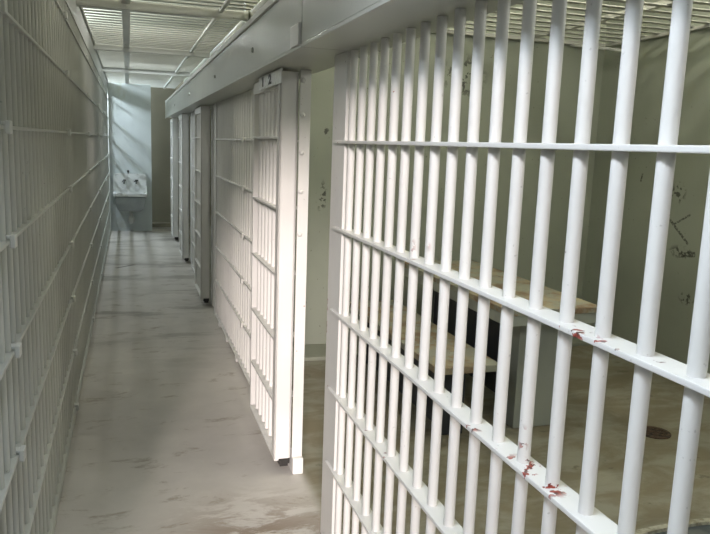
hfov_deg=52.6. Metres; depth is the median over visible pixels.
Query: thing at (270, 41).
header
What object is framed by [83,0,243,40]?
ceiling
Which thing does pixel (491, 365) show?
bench
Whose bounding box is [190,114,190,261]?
upright post
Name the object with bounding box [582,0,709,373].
wall
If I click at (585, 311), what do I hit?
steel table
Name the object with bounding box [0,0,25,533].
bars
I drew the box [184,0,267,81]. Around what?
trim
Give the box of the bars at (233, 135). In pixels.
[214,89,298,396]
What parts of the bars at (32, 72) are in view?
rail, rail, rail, rail, rail, rail, rail, rail, sill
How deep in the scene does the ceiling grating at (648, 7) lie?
5.12 m
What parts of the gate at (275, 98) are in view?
rail, rail, rail, rail, rail, rail, head rail, number plate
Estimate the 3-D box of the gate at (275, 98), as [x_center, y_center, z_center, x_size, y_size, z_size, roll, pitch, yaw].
[-0.444,-0.007,3.753,0.100,1.923,0.880,-1,10,-17]
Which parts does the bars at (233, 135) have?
post, rail, rail, rail, rail, rail, rail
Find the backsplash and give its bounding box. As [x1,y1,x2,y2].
[113,173,146,191]
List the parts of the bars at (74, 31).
rail, rail, rail, rail, rail, rail, rail, rail, sill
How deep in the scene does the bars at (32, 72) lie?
2.70 m
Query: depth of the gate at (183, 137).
9.41 m
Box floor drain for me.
[646,426,670,438]
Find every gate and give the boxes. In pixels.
[170,118,178,239]
[178,114,188,261]
[194,106,209,302]
[249,68,298,465]
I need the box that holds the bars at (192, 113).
[191,112,194,272]
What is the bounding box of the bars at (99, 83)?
[96,53,107,273]
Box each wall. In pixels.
[91,32,220,225]
[107,82,151,230]
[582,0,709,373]
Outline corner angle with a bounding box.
[107,83,110,229]
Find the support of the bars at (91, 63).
on the floor
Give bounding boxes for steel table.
[404,260,596,427]
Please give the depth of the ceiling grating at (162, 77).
6.48 m
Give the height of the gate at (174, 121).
1.918 m
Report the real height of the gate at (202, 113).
1.918 m
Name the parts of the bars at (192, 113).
post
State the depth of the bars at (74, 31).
4.82 m
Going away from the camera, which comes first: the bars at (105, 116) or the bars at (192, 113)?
the bars at (192, 113)
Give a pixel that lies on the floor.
(167, 438)
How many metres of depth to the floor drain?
4.26 m
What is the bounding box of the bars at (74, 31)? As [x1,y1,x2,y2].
[62,0,94,402]
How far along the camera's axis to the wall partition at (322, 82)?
5.92 m
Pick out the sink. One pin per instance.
(130, 189)
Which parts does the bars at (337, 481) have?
post, rail, rail, rail, rail, rail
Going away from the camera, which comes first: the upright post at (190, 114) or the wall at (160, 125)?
the upright post at (190, 114)
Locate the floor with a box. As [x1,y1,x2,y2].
[54,226,709,533]
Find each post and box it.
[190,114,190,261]
[211,105,214,306]
[288,69,311,473]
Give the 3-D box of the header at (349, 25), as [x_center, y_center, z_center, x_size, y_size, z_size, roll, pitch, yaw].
[0.367,-0.660,1.195,0.285,0.260,2.852,-1,10,-17]
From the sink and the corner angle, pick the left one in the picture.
the corner angle
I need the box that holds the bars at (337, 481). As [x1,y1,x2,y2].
[320,0,709,533]
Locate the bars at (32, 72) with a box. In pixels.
[0,0,78,533]
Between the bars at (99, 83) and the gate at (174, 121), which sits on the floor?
the bars at (99, 83)
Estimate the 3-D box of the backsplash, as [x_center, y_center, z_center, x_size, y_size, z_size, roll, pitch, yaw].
[-3.917,-1.455,12.508,0.550,0.345,0.068,-1,10,-17]
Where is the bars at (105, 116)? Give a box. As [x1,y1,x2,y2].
[103,72,110,245]
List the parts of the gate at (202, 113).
head rail, rail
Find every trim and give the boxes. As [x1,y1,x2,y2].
[152,222,189,226]
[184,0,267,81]
[292,337,590,361]
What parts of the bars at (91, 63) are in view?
rail, rail, rail, sill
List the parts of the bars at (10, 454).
rail, rail, rail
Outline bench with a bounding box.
[349,301,496,434]
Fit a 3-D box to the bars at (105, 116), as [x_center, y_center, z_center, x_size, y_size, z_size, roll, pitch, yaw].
[-3.909,-1.681,11.257,0.049,2.525,2.248,-1,10,-17]
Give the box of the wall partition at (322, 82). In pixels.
[244,0,608,344]
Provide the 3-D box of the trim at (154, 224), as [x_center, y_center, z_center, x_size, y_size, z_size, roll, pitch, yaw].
[-3.416,-0.799,13.525,0.810,0.070,0.280,-1,10,-17]
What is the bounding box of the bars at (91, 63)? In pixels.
[85,24,102,317]
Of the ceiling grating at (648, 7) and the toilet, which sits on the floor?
the toilet
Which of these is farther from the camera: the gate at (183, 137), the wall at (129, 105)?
the wall at (129, 105)
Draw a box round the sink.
[113,170,147,223]
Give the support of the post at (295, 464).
on the floor
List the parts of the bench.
leg, support panel, seat, leg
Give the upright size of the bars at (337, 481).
1.952 m
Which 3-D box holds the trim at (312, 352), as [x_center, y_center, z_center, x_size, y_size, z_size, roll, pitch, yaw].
[0.633,0.652,5.926,3.070,0.030,0.360,-1,10,-17]
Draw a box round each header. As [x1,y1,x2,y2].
[165,0,369,117]
[302,0,522,51]
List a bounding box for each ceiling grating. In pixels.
[76,0,256,88]
[434,0,709,51]
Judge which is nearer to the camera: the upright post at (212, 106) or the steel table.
the steel table
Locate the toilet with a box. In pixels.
[635,518,709,533]

